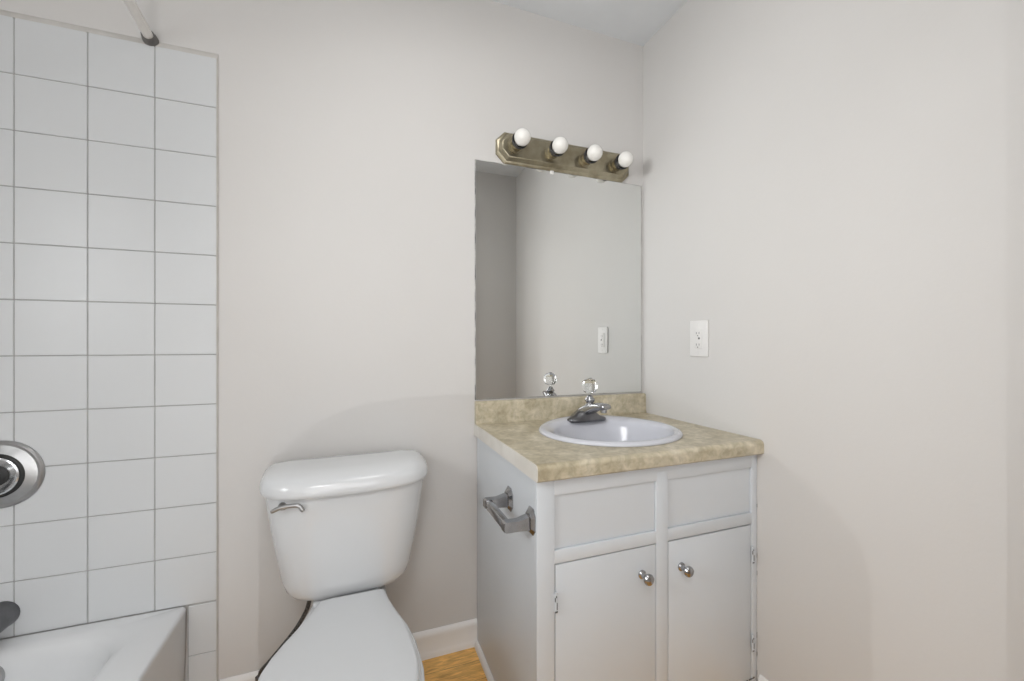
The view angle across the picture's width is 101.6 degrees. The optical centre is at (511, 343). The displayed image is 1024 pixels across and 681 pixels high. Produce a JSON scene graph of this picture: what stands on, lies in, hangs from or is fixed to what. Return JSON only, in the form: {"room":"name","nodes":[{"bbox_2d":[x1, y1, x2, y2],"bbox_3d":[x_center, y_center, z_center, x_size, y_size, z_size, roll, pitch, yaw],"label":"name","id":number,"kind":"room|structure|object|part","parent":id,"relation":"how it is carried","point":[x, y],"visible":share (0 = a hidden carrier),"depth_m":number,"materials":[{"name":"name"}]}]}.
{"room":"bathroom","nodes":[
{"label":"bathroom","id":0,"kind":"room"},
{"bbox_2d":[0,0,642,680],"bbox_3d":[-0.576,-0.089,1.461,2.650,2.427,0.120,0,0,-21],"label":"wall","id":1,"kind":"structure","parent":0,"point":[352,133],"depth_m":1.42,"materials":[{"name":"paint"}]},
{"bbox_2d":[0,9,217,680],"bbox_3d":[-1.288,0.119,1.125,0.838,2.009,0.008,0,0,-21],"label":"tile surround","id":2,"kind":"object","parent":1,"relation":"attached to","point":[109,140],"visible":1,"depth_m":1.18,"materials":[{"name":"tile"}]},
{"bbox_2d":[0,601,19,632],"bbox_3d":[-1.318,0.709,1.040,0.068,0.093,0.128,0,0,-21],"label":"tub spout","id":3,"kind":"object","parent":2,"relation":"attached to","point":[9,611],"visible":1,"depth_m":1.08,"materials":[{"name":"metal"}]},
{"bbox_2d":[0,440,45,508],"bbox_3d":[-1.338,0.343,1.078,0.178,0.178,0.045,0,0,-21],"label":"shower valve","id":4,"kind":"object","parent":2,"relation":"attached to","point":[22,468],"visible":1,"depth_m":1.10,"materials":[{"name":"metal"}]},
{"bbox_2d":[0,457,20,494],"bbox_3d":[-1.340,0.343,1.084,0.099,0.099,0.020,0,0,-21],"label":"valve knob","id":5,"kind":"object","parent":4,"relation":"on","point":[10,467],"depth_m":1.09,"materials":[{"name":"silver metal"}]},
{"bbox_2d":[123,0,158,46],"bbox_3d":[-0.731,-0.886,0.527,0.039,0.044,1.520,0,0,-25],"label":"shower curtain rod","id":6,"kind":"object","parent":1,"relation":"attached to","point":[149,38],"visible":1,"depth_m":1.14,"materials":[{"name":"metal"}]},
{"bbox_2d":[220,618,476,680],"bbox_3d":[-0.510,1.075,1.415,0.812,0.098,0.011,0,0,-21],"label":"baseboard","id":7,"kind":"structure","parent":1,"relation":"attached to","point":[439,641],"depth_m":1.51,"materials":[{"name":"paint"}]},
{"bbox_2d":[475,159,640,399],"bbox_3d":[0.213,-0.243,1.688,0.750,0.904,0.009,0,0,-21],"label":"wall mirror","id":8,"kind":"object","parent":1,"relation":"attached to","point":[558,255],"visible":1,"depth_m":1.67,"materials":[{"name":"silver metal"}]},
{"bbox_2d":[475,393,645,424],"bbox_3d":[0.221,0.276,1.683,0.762,0.124,0.024,0,0,-21],"label":"backsplash","id":9,"kind":"structure","parent":1,"relation":"attached to","point":[532,409],"depth_m":1.64,"materials":[{"name":"stone"}]},
{"bbox_2d":[495,128,633,182],"bbox_3d":[0.240,-0.749,1.636,0.600,0.120,0.125,0,0,-21],"label":"vanity light bar","id":10,"kind":"object","parent":1,"relation":"attached to","point":[519,148],"visible":1,"depth_m":1.63,"materials":[{"name":"antique brass"},{"name":"black plastic"},{"name":"white glass"}]},
{"bbox_3d":[0.036,-0.756,1.533,0.061,0.061,0.075,0,0,-21],"label":"globe bulb","id":11,"kind":"part","parent":10,"relation":"part of","materials":[{"name":"white glass"}]},
{"bbox_3d":[0.180,-0.752,1.587,0.061,0.061,0.075,0,0,-21],"label":"globe bulb","id":12,"kind":"part","parent":10,"relation":"part of","materials":[{"name":"white glass"}]},
{"bbox_3d":[0.322,-0.748,1.640,0.061,0.061,0.075,0,0,-21],"label":"globe bulb","id":13,"kind":"part","parent":10,"relation":"part of","materials":[{"name":"white glass"}]},
{"bbox_3d":[0.456,-0.745,1.691,0.061,0.061,0.075,0,0,-21],"label":"globe bulb","id":14,"kind":"part","parent":10,"relation":"part of","materials":[{"name":"white glass"}]},
{"bbox_2d":[422,647,486,680],"bbox_3d":[-0.293,1.174,0.710,2.650,0.100,1.725,0,0,-21],"label":"floor","id":15,"kind":"structure","parent":0,"point":[463,665],"depth_m":1.45,"materials":[{"name":"brown wood"}]},
{"bbox_2d":[0,607,185,680],"bbox_3d":[-1.055,0.951,0.397,0.759,0.346,1.516,0,0,-21],"label":"bathtub","id":16,"kind":"object","parent":15,"relation":"on","point":[147,646],"visible":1,"depth_m":1.10,"materials":[{"name":"ceramic"}]},
{"bbox_3d":[-1.312,0.838,1.040,0.072,0.071,0.027,0,0,-21],"label":"overflow plate","id":17,"kind":"part","parent":16,"relation":"part of","materials":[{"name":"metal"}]},
{"bbox_2d":[258,450,427,680],"bbox_3d":[-0.417,0.741,1.057,0.485,0.764,0.707,0,0,-21],"label":"toilet","id":18,"kind":"object","parent":15,"relation":"on","point":[343,527],"visible":1,"depth_m":1.16,"materials":[{"name":"white ceramic"}]},
{"bbox_2d":[255,601,310,680],"bbox_3d":[-0.701,0.905,1.284,0.205,0.341,0.104,0,0,-9],"label":"supply hose","id":19,"kind":"object","parent":18,"relation":"attached to","point":[308,603],"visible":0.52,"depth_m":1.26,"materials":[{"name":"rubber"}]},
{"bbox_3d":[-0.601,0.440,1.125,0.084,0.025,0.033,0,0,-15],"label":"flush lever","id":20,"kind":"part","parent":18,"relation":"part of","materials":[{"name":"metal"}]},
{"bbox_3d":[-0.391,0.719,0.952,0.334,0.016,0.482,0,0,-21],"label":"seat lid","id":21,"kind":"part","parent":18,"relation":"part of","materials":[{"name":"plastic"}]},
{"bbox_3d":[-0.499,0.390,1.274,0.485,0.061,0.242,0,0,-21],"label":"tank lid","id":22,"kind":"part","parent":18,"relation":"part of","materials":[{"name":"white ceramic"}]},
{"bbox_3d":[-0.500,0.575,1.278,0.457,0.318,0.213,0,0,-21],"label":"tank","id":23,"kind":"part","parent":18,"relation":"part of","materials":[{"name":"white ceramic"}]},
{"bbox_2d":[474,438,756,680],"bbox_3d":[0.320,0.732,1.415,0.766,0.784,0.590,0,0,-21],"label":"vanity cabinet","id":24,"kind":"object","parent":15,"relation":"on","point":[650,574],"visible":0.94,"depth_m":1.18,"materials":[{"name":"paint"}]},
{"bbox_3d":[-0.039,1.113,1.298,0.013,0.022,0.538,0,0,-21],"label":"shoe moulding","id":25,"kind":"part","parent":24,"relation":"part of","materials":[{"name":"paint"}]},
{"bbox_2d":[483,486,535,535],"bbox_3d":[-0.015,0.455,1.139,0.080,0.068,0.217,0,0,-21],"label":"toilet paper holder","id":26,"kind":"object","parent":24,"relation":"attached to","point":[527,521],"visible":1,"depth_m":1.08,"materials":[{"name":"silver metal"}]},
{"bbox_3d":[-0.043,0.455,1.215,0.080,0.068,0.054,0,0,-21],"label":"post","id":27,"kind":"part","parent":26,"relation":"part of","materials":[{"name":"silver metal"}]},
{"bbox_3d":[0.014,0.455,1.063,0.080,0.068,0.054,0,0,-21],"label":"post","id":28,"kind":"part","parent":26,"relation":"part of","materials":[{"name":"silver metal"}]},
{"bbox_3d":[0.253,0.456,1.128,0.316,0.140,0.009,0,0,-21],"label":"drawer","id":29,"kind":"part","parent":24,"relation":"part of","materials":[{"name":"paint"}]},
{"bbox_3d":[0.254,0.808,1.126,0.313,0.488,0.016,0,0,-21],"label":"door","id":30,"kind":"part","parent":24,"relation":"part of","materials":[{"name":"paint"}]},
{"bbox_2d":[474,393,763,482],"bbox_3d":[0.317,0.277,1.423,0.764,0.126,0.578,0,0,-21],"label":"countertop","id":31,"kind":"structure","parent":24,"relation":"on","point":[510,427],"depth_m":1.26,"materials":[{"name":"stone"}]},
{"bbox_2d":[567,378,610,422],"bbox_3d":[0.288,0.205,1.544,0.163,0.162,0.139,0,0,19],"label":"faucet","id":32,"kind":"object","parent":31,"relation":"on","point":[588,412],"visible":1,"depth_m":1.52,"materials":[{"name":"metal"}]},
{"bbox_3d":[0.279,0.267,1.558,0.156,0.040,0.058,0,0,-21],"label":"deck plate","id":33,"kind":"part","parent":32,"relation":"part of","materials":[{"name":"metal"}]},
{"bbox_3d":[0.286,0.154,1.537,0.058,0.053,0.061,0,0,-21],"label":"clear knob","id":34,"kind":"part","parent":32,"relation":"part of","materials":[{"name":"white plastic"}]},
{"bbox_3d":[0.288,0.247,1.542,0.053,0.070,0.176,0,0,-33],"label":"spout","id":35,"kind":"part","parent":32,"relation":"part of","materials":[{"name":"silver metal"}]},
{"bbox_2d":[539,415,682,446],"bbox_3d":[0.331,0.363,1.428,0.484,0.169,0.454,0,0,-21],"label":"oval sink","id":36,"kind":"object","parent":31,"relation":"in","point":[615,431],"visible":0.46,"depth_m":1.52,"materials":[{"name":"ceramic"}]},
{"bbox_3d":[0.367,0.638,1.139,0.031,0.031,0.041,0,0,-21],"label":"knob","id":37,"kind":"part","parent":24,"relation":"part of","materials":[{"name":"silver metal"}]},
{"bbox_3d":[0.495,0.642,1.187,0.031,0.031,0.041,0,0,-21],"label":"knob","id":38,"kind":"part","parent":24,"relation":"part of","materials":[{"name":"silver metal"}]},
{"bbox_3d":[0.591,0.456,1.255,0.324,0.140,0.009,0,0,-21],"label":"drawer","id":39,"kind":"part","parent":24,"relation":"part of","materials":[{"name":"paint"}]},
{"bbox_3d":[0.592,0.808,1.253,0.320,0.488,0.016,0,0,-21],"label":"door","id":40,"kind":"part","parent":24,"relation":"part of","materials":[{"name":"paint"}]},
{"bbox_2d":[492,0,686,45],"bbox_3d":[-0.058,-1.353,0.083,2.650,0.100,3.065,0,0,-21],"label":"ceiling","id":41,"kind":"structure","parent":0,"point":[632,21],"depth_m":1.64,"materials":[{"name":"paint"}]},
{"bbox_2d":[643,0,1023,680],"bbox_3d":[1.147,-0.089,0.471,0.120,2.427,2.945,0,0,-21],"label":"wall","id":42,"kind":"structure","parent":0,"point":[834,187],"depth_m":1.04,"materials":[{"name":"paint"}]},
{"bbox_2d":[690,320,707,356],"bbox_3d":[0.682,-0.020,1.525,0.010,0.132,0.085,0,0,-21],"label":"electrical outlet","id":43,"kind":"object","parent":42,"relation":"attached to","point":[698,329],"visible":1,"depth_m":1.52,"materials":[{"name":"plastic"}]},
{"bbox_2d":[694,328,701,347],"bbox_3d":[0.679,-0.020,1.524,0.004,0.072,0.036,0,0,-21],"label":"receptacle","id":44,"kind":"object","parent":43,"relation":"attached to","point":[697,331],"depth_m":1.52,"materials":[{"name":"plastic"}]},
{"bbox_2d":[758,674,767,680],"bbox_3d":[0.937,1.075,0.846,0.011,0.098,0.964,0,0,-21],"label":"baseboard","id":45,"kind":"structure","parent":42,"relation":"attached to","point":[761,678],"depth_m":1.29,"materials":[{"name":"paint"}]}
]}

